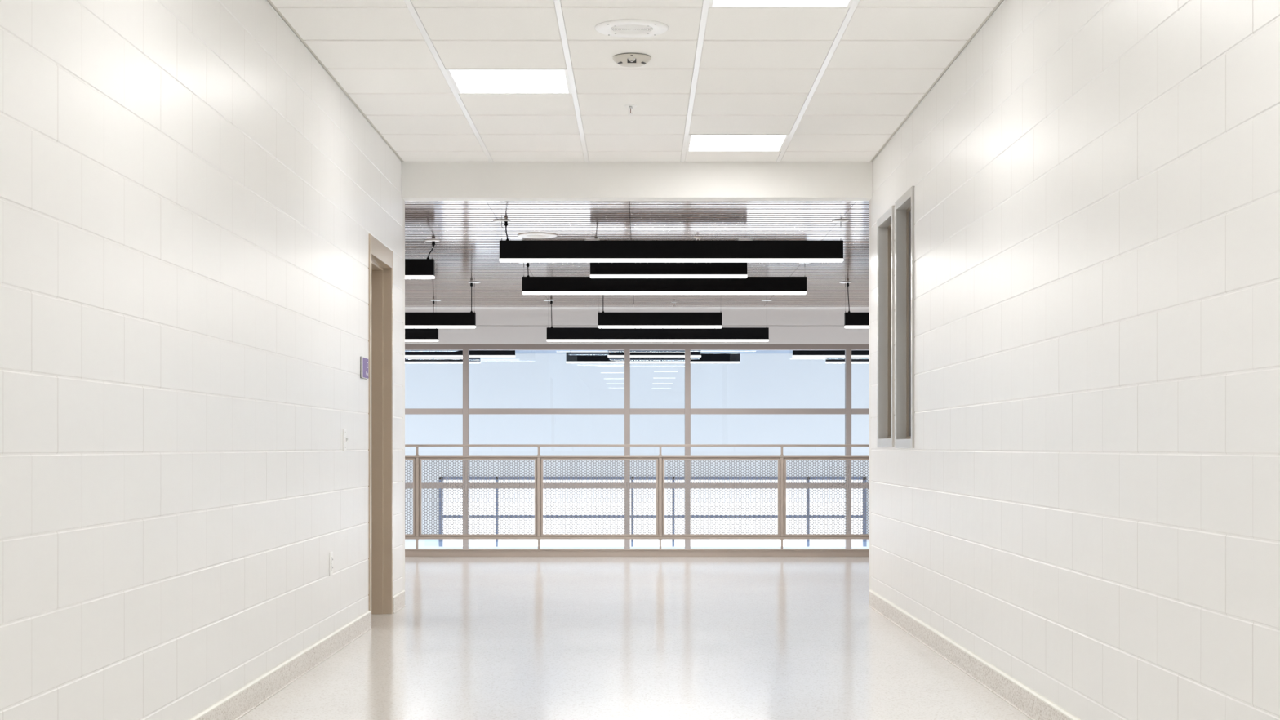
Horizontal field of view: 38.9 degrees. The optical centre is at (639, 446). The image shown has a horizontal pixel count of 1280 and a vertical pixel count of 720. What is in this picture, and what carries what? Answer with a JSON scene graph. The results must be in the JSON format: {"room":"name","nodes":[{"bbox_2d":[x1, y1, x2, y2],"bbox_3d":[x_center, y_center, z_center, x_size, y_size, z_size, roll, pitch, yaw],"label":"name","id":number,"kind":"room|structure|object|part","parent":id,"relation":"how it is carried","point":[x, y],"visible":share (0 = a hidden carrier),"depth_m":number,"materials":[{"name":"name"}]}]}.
{"room":"school corridor","nodes":[
{"label":"school corridor","id":0,"kind":"room"},
{"bbox_2d":[0,0,403,719],"bbox_3d":[-1.620,-0.422,-1.190,0.200,2.885,25.620,0,0,0],"label":"wall","id":1,"kind":"structure","parent":0,"point":[191,202],"depth_m":5.89,"materials":[{"name":"white tile"}]},
{"bbox_2d":[187,589,405,719],"bbox_3d":[-1.511,0.969,-1.190,0.018,0.102,25.620,0,0,0],"label":"baseboard","id":2,"kind":"structure","parent":1,"relation":"attached to","point":[237,704],"depth_m":7.75,"materials":[{"name":"stone"}]},
{"bbox_2d":[328,551,333,576],"bbox_3d":[-1.514,0.576,8.900,0.011,0.116,0.072,0,0,0],"label":"wall outlet","id":3,"kind":"object","parent":1,"relation":"attached to","point":[331,554],"visible":1,"depth_m":8.88,"materials":[{"name":"white plastic"}]},
{"bbox_2d":[342,428,347,450],"bbox_3d":[-1.510,-0.034,9.310,0.020,0.112,0.072,0,0,0],"label":"light switch","id":4,"kind":"object","parent":1,"relation":"attached to","point":[344,439],"visible":1,"depth_m":9.29,"materials":[{"name":"white plastic"}]},
{"bbox_3d":[-1.516,-0.034,9.310,0.007,0.112,0.072,0,0,0],"label":"plate","id":5,"kind":"part","parent":4,"relation":"part of","materials":[{"name":"white plastic"}]},
{"bbox_2d":[360,356,368,379],"bbox_3d":[-1.512,-0.431,9.955,0.015,0.118,0.206,0,0,0],"label":"room sign","id":6,"kind":"object","parent":1,"relation":"attached to","point":[363,361],"visible":1,"depth_m":9.91,"materials":[{"name":"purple plastic"}]},
{"bbox_2d":[368,233,392,627],"bbox_3d":[-1.618,-0.086,10.621,0.214,2.212,0.937,0,0,0],"label":"door frame","id":7,"kind":"structure","parent":1,"relation":"in","point":[380,257],"depth_m":11.02,"materials":[{"name":"brown wood"}]},
{"bbox_2d":[237,556,1031,719],"bbox_3d":[0.000,1.170,1.450,10.400,0.300,30.900,0,0,0],"label":"floor","id":8,"kind":"structure","parent":0,"point":[473,637],"depth_m":9.08,"materials":[{"name":"stone"}]},
{"bbox_2d":[404,548,869,556],"bbox_3d":[0.000,0.986,16.836,10.400,0.068,0.128,0,0,0],"label":"curb","id":9,"kind":"object","parent":8,"relation":"on","point":[408,552],"visible":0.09,"depth_m":16.78,"materials":[{"name":"beige ceramic"}]},
{"bbox_2d":[404,444,869,549],"bbox_3d":[-0.374,0.466,16.800,8.888,0.972,0.028,0,0,0],"label":"guard railing","id":10,"kind":"object","parent":9,"relation":"on","point":[417,459],"visible":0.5,"depth_m":16.80,"materials":[{"name":"beige metal"}]},
{"bbox_3d":[-2.628,0.469,16.801,1.041,0.711,0.002,0,0,0],"label":"perforated panel","id":11,"kind":"part","parent":10,"relation":"part of","materials":[{"name":"grey metal"}]},
{"bbox_3d":[-2.628,0.469,16.803,1.103,0.741,0.012,0,0,0],"label":"panel frame","id":12,"kind":"part","parent":10,"relation":"part of","materials":[{"name":"grey metal"}]},
{"bbox_3d":[-2.064,0.476,16.800,0.044,0.952,0.028,0,0,0],"label":"post","id":13,"kind":"part","parent":10,"relation":"part of","materials":[{"name":"grey metal"}]},
{"bbox_3d":[-1.501,0.469,16.801,1.041,0.711,0.002,0,0,0],"label":"perforated panel","id":14,"kind":"part","parent":10,"relation":"part of","materials":[{"name":"grey metal"}]},
{"bbox_3d":[-1.501,0.469,16.803,1.103,0.741,0.012,0,0,0],"label":"panel frame","id":15,"kind":"part","parent":10,"relation":"part of","materials":[{"name":"grey metal"}]},
{"bbox_3d":[-0.938,0.476,16.800,0.044,0.952,0.028,0,0,0],"label":"post","id":16,"kind":"part","parent":10,"relation":"part of","materials":[{"name":"grey metal"}]},
{"bbox_3d":[-0.374,0.469,16.801,1.041,0.711,0.002,0,0,0],"label":"perforated panel","id":17,"kind":"part","parent":10,"relation":"part of","materials":[{"name":"grey metal"}]},
{"bbox_3d":[-0.374,0.469,16.803,1.103,0.741,0.012,0,0,0],"label":"panel frame","id":18,"kind":"part","parent":10,"relation":"part of","materials":[{"name":"grey metal"}]},
{"bbox_3d":[-0.374,0.090,16.800,8.888,0.022,0.024,0,0,0],"label":"rail","id":19,"kind":"part","parent":10,"relation":"part of","materials":[{"name":"brown metal"}]},
{"bbox_3d":[-0.374,0.847,16.800,8.888,0.024,0.024,0,0,0],"label":"rail","id":20,"kind":"part","parent":10,"relation":"part of","materials":[{"name":"grey metal"}]},
{"bbox_3d":[-0.374,-0.010,16.800,8.888,0.020,0.024,0,0,0],"label":"handrail","id":21,"kind":"part","parent":10,"relation":"part of","materials":[{"name":"metal"}]},
{"bbox_3d":[0.189,0.476,16.800,0.044,0.952,0.028,0,0,0],"label":"post","id":22,"kind":"part","parent":10,"relation":"part of","materials":[{"name":"beige metal"}]},
{"bbox_3d":[0.752,0.469,16.801,1.041,0.711,0.002,0,0,0],"label":"perforated panel","id":23,"kind":"part","parent":10,"relation":"part of","materials":[{"name":"grey metal"}]},
{"bbox_3d":[0.752,0.469,16.803,1.103,0.741,0.012,0,0,0],"label":"panel frame","id":24,"kind":"part","parent":10,"relation":"part of","materials":[{"name":"beige metal"}]},
{"bbox_3d":[1.316,0.476,16.800,0.044,0.952,0.028,0,0,0],"label":"post","id":25,"kind":"part","parent":10,"relation":"part of","materials":[{"name":"beige metal"}]},
{"bbox_3d":[1.879,0.469,16.803,1.103,0.741,0.012,0,0,0],"label":"panel frame","id":26,"kind":"part","parent":10,"relation":"part of","materials":[{"name":"beige metal"}]},
{"bbox_3d":[1.879,0.469,16.801,1.041,0.711,0.002,0,0,0],"label":"perforated panel","id":27,"kind":"part","parent":10,"relation":"part of","materials":[{"name":"grey metal"}]},
{"bbox_2d":[266,0,1003,161],"bbox_3d":[-0.019,-1.839,-1.438,3.402,0.051,26.007,0,0,0],"label":"ceiling","id":28,"kind":"structure","parent":0,"point":[841,82],"depth_m":8.72,"materials":[{"name":"tile"}]},
{"bbox_2d":[445,67,571,93],"bbox_3d":[-0.643,-1.825,9.018,0.585,0.021,0.602,0,0,0],"label":"recessed light","id":29,"kind":"object","parent":28,"relation":"in","point":[465,81],"visible":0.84,"depth_m":9.02,"materials":[{"name":"white plastic"}]},
{"bbox_2d":[623,104,637,115],"bbox_3d":[-0.050,-1.791,9.650,0.070,0.048,0.070,0,0,0],"label":"sprinkler","id":30,"kind":"object","parent":28,"relation":"attached to","point":[630,106],"visible":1,"depth_m":9.65,"materials":[{"name":"white metal"}]},
{"bbox_2d":[595,18,668,37],"bbox_3d":[-0.035,-1.809,7.855,0.320,0.012,0.320,0,0,0],"label":"ceiling speaker","id":31,"kind":"object","parent":28,"relation":"attached to","point":[626,28],"visible":1,"depth_m":7.83,"materials":[{"name":"white plastic"}]},
{"bbox_2d":[610,24,653,34],"bbox_3d":[-0.035,-1.808,7.855,0.182,0.004,0.182,0,0,0],"label":"grille","id":32,"kind":"object","parent":31,"relation":"attached to","point":[615,28],"depth_m":7.85,"materials":[{"name":"white plastic"}]},
{"bbox_2d":[613,53,650,67],"bbox_3d":[-0.038,-1.793,8.440,0.177,0.044,0.177,0,0,0],"label":"smoke detector","id":33,"kind":"object","parent":28,"relation":"attached to","point":[625,60],"visible":1,"depth_m":8.38,"materials":[{"name":"grey plastic"}]},
{"bbox_2d":[685,133,789,151],"bbox_3d":[0.576,-1.825,10.847,0.585,0.021,0.602,0,0,0],"label":"recessed light","id":34,"kind":"object","parent":28,"relation":"in","point":[695,142],"visible":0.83,"depth_m":10.83,"materials":[{"name":"white plastic"}]},
{"bbox_2d":[708,0,853,7],"bbox_3d":[0.576,-1.825,7.190,0.585,0.021,0.602,0,0,0],"label":"recessed light","id":35,"kind":"object","parent":28,"relation":"in","point":[713,3],"visible":0.9,"depth_m":7.44,"materials":[{"name":"white plastic"}]},
{"bbox_2d":[404,353,869,548],"bbox_3d":[0.000,1.455,32.100,18.000,6.330,0.200,0,0,0],"label":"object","id":36,"kind":"structure","parent":0,"point":[524,380],"depth_m":32.00,"materials":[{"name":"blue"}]},
{"bbox_2d":[424,539,438,546],"bbox_3d":[-3.675,1.659,31.994,0.243,0.190,0.012,0,0,0],"label":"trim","id":37,"kind":"structure","parent":36,"relation":"attached to","point":[427,542],"depth_m":31.99,"materials":[{"name":"white"}]},
{"bbox_2d":[439,476,866,546],"bbox_3d":[0.226,1.148,32.015,7.540,1.229,0.090,0,0,0],"label":"railing","id":38,"kind":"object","parent":36,"relation":"in","point":[441,541],"depth_m":31.97,"materials":[{"name":"grey metal"}]},
{"bbox_3d":[0.226,0.561,32.015,7.539,0.055,0.090,0,0,0],"label":"head rail","id":39,"kind":"part","parent":38,"relation":"part of","materials":[{"name":"grey metal"}]},
{"bbox_2d":[404,200,869,306],"bbox_3d":[0.000,-1.635,16.335,10.400,0.050,9.430,0,0,0],"label":"ceiling slats","id":40,"kind":"structure","parent":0,"point":[467,250],"depth_m":13.94,"materials":[{"name":"grey metal"}]},
{"bbox_2d":[404,239,439,279],"bbox_3d":[-2.827,-1.461,14.150,2.535,0.299,0.127,0,0,0],"label":"linear pendant","id":41,"kind":"object","parent":40,"relation":"hanging from","point":[415,268],"visible":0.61,"depth_m":14.11,"materials":[{"name":"black metal"}]},
{"bbox_2d":[404,278,433,279],"bbox_3d":[-2.827,-1.312,14.150,2.424,0.001,0.057,0,0,0],"label":"diffuser","id":42,"kind":"object","parent":41,"relation":"attached to","point":[405,278],"depth_m":14.17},
{"bbox_2d":[404,299,441,341],"bbox_3d":[-3.440,-1.383,19.930,2.517,0.455,0.127,0,0,0],"label":"linear pendant","id":43,"kind":"object","parent":40,"relation":"hanging from","point":[411,334],"visible":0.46,"depth_m":19.89,"materials":[{"name":"black metal"}]},
{"bbox_2d":[404,281,480,328],"bbox_3d":[-2.832,-1.386,17.750,2.547,0.449,0.127,0,0,0],"label":"linear pendant","id":44,"kind":"object","parent":40,"relation":"hanging from","point":[412,320],"visible":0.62,"depth_m":17.71,"materials":[{"name":"black metal"}]},
{"bbox_2d":[404,327,474,328],"bbox_3d":[-2.832,-1.162,17.750,2.424,0.001,0.057,0,0,0],"label":"diffuser","id":45,"kind":"object","parent":44,"relation":"attached to","point":[405,327],"depth_m":17.73,"materials":[{"name":"white plastic"}]},
{"bbox_3d":[-1.650,-1.446,17.750,0.008,0.247,0.007,0,0,0],"label":"cord","id":46,"kind":"part","parent":44,"relation":"part of","materials":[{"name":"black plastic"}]},
{"bbox_2d":[517,232,557,238],"bbox_3d":[-0.780,-1.605,13.800,0.304,0.009,0.304,0,0,0],"label":"ceiling speaker","id":47,"kind":"object","parent":40,"relation":"attached to","point":[530,235],"visible":1,"depth_m":13.76,"materials":[{"name":"white plastic"}]},
{"bbox_2d":[526,235,548,237],"bbox_3d":[-0.780,-1.603,13.800,0.169,0.002,0.169,0,0,-41],"label":"grille","id":48,"kind":"object","parent":47,"relation":"attached to","point":[527,236],"depth_m":13.81,"materials":[{"name":"white plastic"}]},
{"bbox_2d":[542,299,772,341],"bbox_3d":[0.194,-1.383,19.930,2.525,0.455,0.127,0,0,0],"label":"linear pendant","id":49,"kind":"object","parent":40,"relation":"hanging from","point":[553,334],"visible":0.99,"depth_m":19.89,"materials":[{"name":"black metal"}]},
{"bbox_2d":[597,294,722,328],"bbox_3d":[0.196,-1.386,17.750,1.320,0.449,0.127,0,0,0],"label":"linear pendant","id":50,"kind":"object","parent":40,"relation":"hanging from","point":[605,320],"visible":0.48,"depth_m":17.71,"materials":[{"name":"black metal"}]},
{"bbox_2d":[599,327,720,328],"bbox_3d":[0.196,-1.162,17.750,1.197,0.001,0.057,0,0,0],"label":"diffuser","id":51,"kind":"object","parent":50,"relation":"attached to","point":[599,327],"depth_m":17.73,"materials":[{"name":"white plastic"}]},
{"bbox_2d":[516,262,812,294],"bbox_3d":[0.212,-1.471,15.830,2.582,0.280,0.127,0,0,0],"label":"linear pendant","id":52,"kind":"object","parent":40,"relation":"hanging from","point":[530,285],"visible":0.91,"depth_m":15.79,"materials":[{"name":"black metal"}]},
{"bbox_2d":[523,293,805,294],"bbox_3d":[0.212,-1.331,15.830,2.465,0.001,0.057,0,0,0],"label":"diffuser","id":53,"kind":"object","parent":52,"relation":"attached to","point":[523,294],"depth_m":15.84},
{"bbox_2d":[586,239,751,278],"bbox_3d":[0.224,-1.464,14.150,1.322,0.293,0.127,0,0,0],"label":"linear pendant","id":54,"kind":"object","parent":40,"relation":"hanging from","point":[597,269],"visible":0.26,"depth_m":14.11,"materials":[{"name":"black metal"}]},
{"bbox_2d":[591,277,746,278],"bbox_3d":[0.224,-1.318,14.150,1.207,0.001,0.057,0,0,0],"label":"diffuser","id":55,"kind":"object","parent":54,"relation":"attached to","point":[591,277],"depth_m":14.17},
{"bbox_2d":[493,218,849,262],"bbox_3d":[0.223,-1.462,12.900,2.540,0.297,0.127,0,0,0],"label":"linear pendant","id":56,"kind":"object","parent":40,"relation":"hanging from","point":[510,251],"visible":1,"depth_m":12.86,"materials":[{"name":"black metal"}]},
{"bbox_2d":[500,261,841,262],"bbox_3d":[0.223,-1.314,12.900,2.425,0.001,0.057,0,0,0],"label":"diffuser","id":57,"kind":"object","parent":56,"relation":"attached to","point":[500,261],"depth_m":12.88,"materials":[{"name":"white plastic"}]},
{"bbox_2d":[839,281,869,328],"bbox_3d":[3.226,-1.386,17.750,2.555,0.449,0.127,0,0,0],"label":"linear pendant","id":58,"kind":"object","parent":40,"relation":"hanging from","point":[851,320],"visible":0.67,"depth_m":17.71,"materials":[{"name":"black metal"}]},
{"bbox_3d":[2.042,-1.446,17.750,0.020,0.247,0.007,0,0,0],"label":"cord","id":59,"kind":"part","parent":58,"relation":"part of","materials":[{"name":"black plastic"}]},
{"bbox_2d":[401,161,872,200],"bbox_3d":[-0.019,-1.726,11.638,3.002,0.278,0.164,0,0,0],"label":"wall header","id":60,"kind":"structure","parent":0,"point":[420,180],"depth_m":11.56,"materials":[{"name":"white paint"}]},
{"bbox_2d":[404,304,869,344],"bbox_3d":[0.000,-1.447,21.025,10.400,0.526,0.150,0,0,0],"label":"wall","id":61,"kind":"structure","parent":0,"point":[493,326],"depth_m":20.95,"materials":[{"name":"white paint"}]},
{"bbox_2d":[404,344,869,548],"bbox_3d":[0.000,1.718,21.013,10.405,5.804,0.124,0,0,0],"label":"window","id":62,"kind":"structure","parent":61,"relation":"in","point":[465,411],"depth_m":20.96,"materials":[{"name":"brown"}]},
{"bbox_3d":[0.000,-1.151,21.013,10.400,0.066,0.124,0,0,0],"label":"head rail","id":63,"kind":"part","parent":62,"relation":"part of","materials":[{"name":"brown"}]},
{"bbox_2d":[404,306,869,308],"bbox_3d":[0.000,-1.609,20.944,10.400,0.022,0.012,0,0,0],"label":"trim","id":64,"kind":"structure","parent":61,"relation":"attached to","point":[633,307],"depth_m":20.94,"materials":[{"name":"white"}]},
{"bbox_2d":[402,199,871,590],"bbox_3d":[0.000,-0.420,11.670,10.400,2.880,0.100,0,0,0],"label":"wall","id":65,"kind":"structure","parent":0,"point":[403,227],"depth_m":11.66,"materials":[{"name":"white paint"}]},
{"bbox_2d":[515,350,792,353],"bbox_3d":[0.000,-1.690,26.650,18.000,0.100,11.100,0,0,0],"label":"ceiling","id":66,"kind":"structure","parent":0,"point":[516,351],"depth_m":31.25,"materials":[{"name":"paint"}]},
{"bbox_2d":[404,357,479,363],"bbox_3d":[-3.470,-1.391,25.500,2.539,0.439,0.127,0,0,0],"label":"linear pendant","id":67,"kind":"object","parent":66,"relation":"hanging from","point":[407,360],"visible":0.09,"depth_m":25.46,"materials":[{"name":"black"}]},
{"bbox_2d":[404,350,515,357],"bbox_3d":[-2.853,-1.390,23.700,2.539,0.441,0.127,0,0,0],"label":"linear pendant","id":68,"kind":"object","parent":66,"relation":"hanging from","point":[408,353],"visible":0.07,"depth_m":23.66,"materials":[{"name":"black metal"}]},
{"bbox_2d":[404,356,514,357],"bbox_3d":[-2.853,-1.170,23.700,2.424,0.001,0.057,0,0,0],"label":"diffuser","id":69,"kind":"object","parent":68,"relation":"attached to","point":[405,357],"depth_m":23.72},
{"bbox_2d":[565,350,624,363],"label":"linear pendant","id":70,"kind":"object","parent":66,"relation":"hanging from","point":[603,357],"depth_m":25.46,"materials":[{"name":"black metal"}]},
{"bbox_2d":[607,350,701,357],"bbox_3d":[0.189,-1.390,23.700,1.316,0.441,0.127,0,0,0],"label":"linear pendant","id":71,"kind":"object","parent":66,"relation":"hanging from","point":[611,353],"visible":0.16,"depth_m":23.66,"materials":[{"name":"black metal"}]},
{"bbox_2d":[608,356,700,357],"bbox_3d":[0.189,-1.170,23.700,1.201,0.001,0.057,0,0,0],"label":"diffuser","id":72,"kind":"object","parent":71,"relation":"attached to","point":[608,357],"depth_m":23.72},
{"bbox_2d":[630,357,684,363],"label":"linear pendant","id":73,"kind":"object","parent":66,"relation":"hanging from","point":[633,360],"depth_m":25.46,"materials":[{"name":"black"}]},
{"bbox_2d":[690,352,740,363],"label":"linear pendant","id":74,"kind":"object","parent":66,"relation":"hanging from","point":[706,357],"depth_m":25.46,"materials":[{"name":"black metal"}]},
{"bbox_2d":[792,350,869,357],"bbox_3d":[3.217,-1.390,23.700,2.539,0.441,0.127,0,0,0],"label":"linear pendant","id":75,"kind":"object","parent":66,"relation":"hanging from","point":[796,353],"visible":0.13,"depth_m":23.66,"materials":[{"name":"black metal"}]},
{"bbox_2d":[793,356,869,357],"bbox_3d":[3.217,-1.170,23.700,2.424,0.001,0.057,0,0,0],"label":"diffuser","id":76,"kind":"object","parent":75,"relation":"attached to","point":[793,357],"depth_m":23.72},
{"bbox_2d":[825,357,869,363],"bbox_3d":[3.835,-1.391,25.500,2.539,0.439,0.127,0,0,0],"label":"linear pendant","id":77,"kind":"object","parent":66,"relation":"hanging from","point":[828,360],"visible":0.07,"depth_m":25.46,"materials":[{"name":"black"}]},
{"bbox_2d":[871,0,1279,719],"bbox_3d":[1.582,-0.422,-1.190,0.200,2.885,25.620,0,0,0],"label":"wall","id":78,"kind":"structure","parent":0,"point":[1085,502],"depth_m":5.84,"materials":[{"name":"white tile"}]},
{"bbox_2d":[877,205,894,446],"bbox_3d":[1.579,-0.701,10.897,0.217,1.406,0.670,0,0,0],"label":"window","id":79,"kind":"structure","parent":78,"relation":"in","point":[886,223],"depth_m":11.18,"materials":[{"name":"grey metal"}]},
{"bbox_2d":[894,186,915,448],"bbox_3d":[1.579,-0.700,10.121,0.217,1.416,0.662,0,0,0],"label":"window","id":80,"kind":"structure","parent":78,"relation":"in","point":[904,224],"depth_m":10.40,"materials":[{"name":"grey metal"}]},
{"bbox_3d":[1.547,-0.700,10.121,0.006,1.316,0.562,0,0,0],"label":"pane","id":81,"kind":"part","parent":80,"relation":"part of","materials":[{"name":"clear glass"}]},
{"bbox_2d":[868,589,1080,719],"bbox_3d":[1.473,0.969,-1.190,0.018,0.102,25.620,0,0,0],"label":"baseboard","id":82,"kind":"structure","parent":78,"relation":"attached to","point":[1035,706],"depth_m":7.94,"materials":[{"name":"stone"}]},
{"label":"outside","id":83,"kind":"structure","parent":0,"visible":0},
{"bbox_2d":[443,502,862,546],"bbox_3d":[0.000,4.970,96.100,160.000,0.100,127.800,0,0,0],"label":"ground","id":84,"kind":"structure","parent":83,"point":[446,542],"depth_m":113.21,"materials":[{"name":"white"}]}
]}

